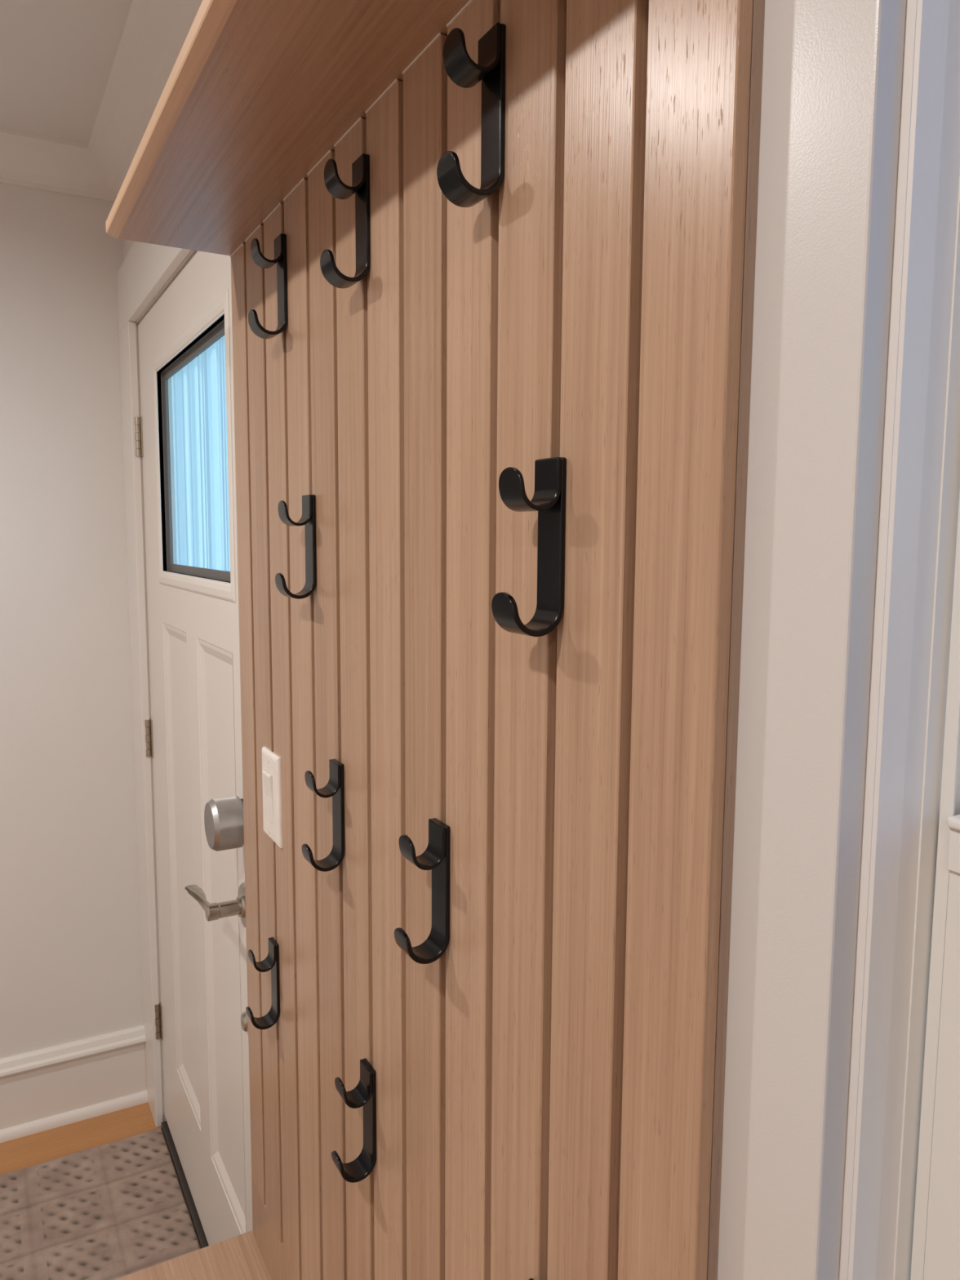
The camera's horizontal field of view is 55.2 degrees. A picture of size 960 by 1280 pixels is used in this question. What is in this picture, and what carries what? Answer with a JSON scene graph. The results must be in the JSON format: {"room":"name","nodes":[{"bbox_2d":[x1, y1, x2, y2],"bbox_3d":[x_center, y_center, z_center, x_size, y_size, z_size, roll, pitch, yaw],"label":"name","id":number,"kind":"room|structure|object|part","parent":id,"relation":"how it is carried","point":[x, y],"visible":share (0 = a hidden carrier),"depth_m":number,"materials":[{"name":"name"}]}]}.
{"room":"entryway","nodes":[
{"label":"entryway","id":0,"kind":"room"},
{"bbox_2d":[0,0,131,144],"bbox_3d":[-0.724,-0.971,-0.027,2.220,0.080,4.445,-3,7,-29],"label":"ceiling","id":1,"kind":"structure","parent":0,"point":[56,56],"depth_m":1.80,"materials":[{"name":"paint"}]},
{"bbox_2d":[0,183,143,1058],"bbox_3d":[-2.170,0.003,2.697,2.220,2.630,1.700,-3,7,-29],"label":"wall","id":2,"kind":"structure","parent":0,"point":[71,971],"depth_m":2.33,"materials":[{"name":"paint"}]},
{"bbox_2d":[0,127,116,202],"bbox_3d":[-1.746,-1.089,1.782,1.986,0.095,0.085,-3,7,-29],"label":"trim","id":3,"kind":"structure","parent":2,"relation":"attached to","point":[27,160],"depth_m":2.18,"materials":[{"name":"paint"}]},
{"bbox_2d":[0,1025,147,1142],"bbox_3d":[-1.217,1.183,2.366,0.678,0.209,0.031,-3,7,-29],"label":"baseboard","id":4,"kind":"structure","parent":2,"relation":"attached to","point":[48,1088],"depth_m":2.44,"materials":[{"name":"paint"}]},
{"bbox_3d":[-1.214,1.274,2.370,0.678,0.026,0.016,-3,7,-29],"label":"shoe moulding","id":5,"kind":"part","parent":4,"relation":"part of","materials":[{"name":"paint"}]},
{"bbox_2d":[0,1102,200,1248],"bbox_3d":[-0.695,1.552,0.275,2.120,0.060,4.245,-3,7,-29],"label":"floor","id":6,"kind":"structure","parent":0,"point":[24,1152],"depth_m":2.38,"materials":[{"name":"brown wood"}]},
{"bbox_2d":[0,1128,200,1279],"bbox_3d":[-1.307,1.363,1.626,1.589,0.009,0.930,-3,7,-29],"label":"rug","id":7,"kind":"object","parent":6,"relation":"on","point":[115,1210],"visible":0.93,"depth_m":2.10,"materials":[{"name":"grey fabric"}]},
{"bbox_2d":[161,1120,208,1248],"bbox_3d":[-0.565,1.323,2.019,0.090,0.014,0.975,-3,7,-29],"label":"threshold","id":8,"kind":"object","parent":6,"relation":"on","point":[196,1221],"visible":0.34,"depth_m":2.18,"materials":[{"name":"black metal"}]},
{"bbox_2d":[115,1230,271,1279],"bbox_3d":[-0.299,1.221,0.951,0.437,0.453,1.002,-3,7,-29],"label":"bench","id":9,"kind":"object","parent":6,"relation":"on","point":[239,1257],"visible":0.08,"depth_m":1.39,"materials":[{"name":"brown wood"}]},
{"bbox_2d":[123,0,917,1279],"bbox_3d":[0.181,0.247,0.615,0.134,2.470,4.245,-3,7,-29],"label":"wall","id":10,"kind":"structure","parent":0,"point":[911,5],"depth_m":0.44,"materials":[{"name":"paint"}]},
{"bbox_2d":[87,0,202,195],"bbox_3d":[0.092,-0.928,0.432,0.085,0.095,4.245,-3,7,-29],"label":"trim","id":11,"kind":"structure","parent":10,"relation":"attached to","point":[154,33],"depth_m":1.77,"materials":[{"name":"paint"}]},
{"bbox_2d":[116,241,191,1127],"bbox_3d":[-0.623,0.232,1.915,0.019,2.205,1.202,-3,7,-29],"label":"door frame","id":12,"kind":"structure","parent":10,"relation":"attached to","point":[127,335],"depth_m":2.31,"materials":[{"name":"paint"}]},
{"bbox_2d":[134,250,253,1245],"bbox_3d":[-0.610,0.304,1.886,0.127,2.036,0.990,-3,7,-29],"label":"door","id":13,"kind":"structure","parent":10,"relation":"in","point":[185,442],"depth_m":1.86,"materials":[{"name":"paint"}]},
{"bbox_3d":[-0.659,0.513,2.058,0.020,1.090,0.265,-3,7,-29],"label":"panel moulding","id":14,"kind":"part","parent":13,"relation":"part of","materials":[{"name":"paint"}]},
{"bbox_3d":[-0.650,0.513,2.062,0.020,1.090,0.265,-3,7,-29],"label":"panel","id":15,"kind":"part","parent":13,"relation":"part of","materials":[{"name":"paint"}]},
{"bbox_3d":[-0.550,-0.635,1.770,0.044,0.144,0.645,-3,7,-29],"label":"rail","id":16,"kind":"part","parent":13,"relation":"part of","materials":[{"name":"paint"}]},
{"bbox_3d":[-0.563,-0.344,1.785,0.016,0.498,0.687,-3,7,-29],"label":"light moulding","id":17,"kind":"part","parent":13,"relation":"part of","materials":[{"name":"paint"}]},
{"bbox_3d":[-0.553,-0.069,1.832,0.044,0.118,0.645,-3,7,-29],"label":"rail","id":18,"kind":"part","parent":13,"relation":"part of","materials":[{"name":"paint"}]},
{"bbox_3d":[-0.469,0.441,1.554,0.024,0.026,0.102,-5,8,-39],"label":"lever","id":19,"kind":"part","parent":13,"relation":"part of","materials":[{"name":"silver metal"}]},
{"bbox_3d":[-0.541,-0.345,1.797,0.016,0.438,0.627,-3,7,-29],"label":"pane","id":20,"kind":"part","parent":13,"relation":"part of","materials":[{"name":"clear glass"}]},
{"bbox_3d":[-0.561,1.189,1.971,0.044,0.234,0.645,-3,7,-29],"label":"rail","id":21,"kind":"part","parent":13,"relation":"part of","materials":[{"name":"paint"}]},
{"bbox_3d":[-0.481,0.549,1.737,0.020,1.090,0.282,-3,7,-29],"label":"panel moulding","id":22,"kind":"part","parent":13,"relation":"part of","materials":[{"name":"paint"}]},
{"bbox_3d":[-0.424,0.446,1.519,0.054,0.028,0.028,-3,7,-29],"label":"stem","id":23,"kind":"part","parent":13,"relation":"part of","materials":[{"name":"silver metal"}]},
{"bbox_3d":[-0.472,0.549,1.742,0.020,1.090,0.282,-3,7,-29],"label":"panel","id":24,"kind":"part","parent":13,"relation":"part of","materials":[{"name":"paint"}]},
{"bbox_2d":[230,0,764,1279],"bbox_3d":[-0.109,0.248,0.945,0.018,1.484,0.984,-3,7,-29],"label":"panel","id":25,"kind":"object","parent":10,"relation":"attached to","point":[550,1086],"visible":0.93,"depth_m":0.67,"materials":[{"name":"brown wood"}]},
{"bbox_2d":[245,937,279,1029],"bbox_3d":[-0.296,0.468,1.248,0.040,0.116,0.028,-3,7,-29],"label":"coat hook","id":26,"kind":"object","parent":25,"relation":"attached to","point":[271,962],"visible":1,"depth_m":1.25,"materials":[{"name":"black metal"}]},
{"bbox_2d":[248,233,287,338],"bbox_3d":[-0.249,-0.415,1.076,0.040,0.116,0.028,-3,7,-29],"label":"coat hook","id":27,"kind":"object","parent":25,"relation":"attached to","point":[280,242],"visible":1,"depth_m":1.07,"materials":[{"name":"black metal"}]},
{"bbox_2d":[262,746,282,848],"bbox_3d":[-0.280,0.209,1.225,0.010,0.120,0.075,-3,7,-29],"label":"light switch","id":28,"kind":"object","parent":25,"relation":"attached to","point":[271,762],"visible":1,"depth_m":1.21,"materials":[{"name":"plastic"}]},
{"bbox_3d":[-0.116,0.938,1.020,0.010,0.097,0.984,-3,7,-29],"label":"rail","id":29,"kind":"part","parent":25,"relation":"part of","materials":[{"name":"brown wood"}]},
{"bbox_2d":[105,0,469,255],"bbox_3d":[-0.173,-0.495,0.820,0.180,0.018,0.988,-3,7,-29],"label":"wall shelf","id":30,"kind":"object","parent":25,"relation":"attached to","point":[255,93],"visible":0.86,"depth_m":0.84,"materials":[{"name":"brown wood"}]},
{"bbox_2d":[275,494,316,599],"bbox_3d":[-0.208,-0.105,1.030,0.040,0.116,0.028,-3,7,-29],"label":"coat hook","id":31,"kind":"object","parent":25,"relation":"attached to","point":[308,518],"visible":1,"depth_m":1.03,"materials":[{"name":"black metal"}]},
{"bbox_2d":[302,759,344,871],"bbox_3d":[-0.170,0.190,0.992,0.040,0.116,0.028,-3,7,-29],"label":"coat hook","id":32,"kind":"object","parent":25,"relation":"attached to","point":[335,788],"visible":1,"depth_m":0.99,"materials":[{"name":"black metal"}]},
{"bbox_2d":[320,153,370,288],"bbox_3d":[-0.126,-0.390,0.854,0.040,0.116,0.028,-3,7,-29],"label":"coat hook","id":33,"kind":"object","parent":25,"relation":"attached to","point":[334,184],"visible":1,"depth_m":0.85,"materials":[{"name":"black metal"}]},
{"bbox_2d":[331,1057,376,1182],"bbox_3d":[-0.132,0.500,0.952,0.040,0.116,0.028,-3,7,-29],"label":"coat hook","id":34,"kind":"object","parent":25,"relation":"attached to","point":[364,1094],"visible":1,"depth_m":0.95,"materials":[{"name":"black metal"}]},
{"bbox_2d":[394,817,449,964],"bbox_3d":[-0.050,0.212,0.775,0.040,0.116,0.028,-3,7,-29],"label":"coat hook","id":35,"kind":"object","parent":25,"relation":"attached to","point":[436,857],"visible":1,"depth_m":0.77,"materials":[{"name":"black metal"}]},
{"bbox_2d":[436,22,506,207],"bbox_3d":[-0.007,-0.366,0.640,0.040,0.116,0.028,-3,7,-29],"label":"coat hook","id":36,"kind":"object","parent":25,"relation":"attached to","point":[462,70],"visible":1,"depth_m":0.64,"materials":[{"name":"black metal"}]},
{"bbox_2d":[491,457,566,636],"bbox_3d":[0.031,-0.061,0.601,0.040,0.116,0.028,-3,7,-29],"label":"coat hook","id":37,"kind":"object","parent":25,"relation":"attached to","point":[548,499],"visible":1,"depth_m":0.60,"materials":[{"name":"black metal"}]},
{"bbox_2d":[717,0,906,1279],"bbox_3d":[0.144,0.391,0.539,0.018,2.200,0.140,-3,7,-29],"label":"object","id":38,"kind":"structure","parent":10,"relation":"attached to","point":[833,69],"depth_m":0.45,"materials":[{"name":"paint"}]},
{"bbox_2d":[848,0,959,1279],"bbox_3d":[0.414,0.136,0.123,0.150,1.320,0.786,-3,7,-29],"label":"door","id":39,"kind":"structure","parent":10,"relation":"in","point":[905,1221],"depth_m":0.45,"materials":[{"name":"paint"}]},
{"bbox_3d":[0.426,0.140,0.147,0.034,0.022,0.736,-3,7,-29],"label":"lock rail","id":40,"kind":"part","parent":39,"relation":"part of","materials":[{"name":"plastic"}]}
]}

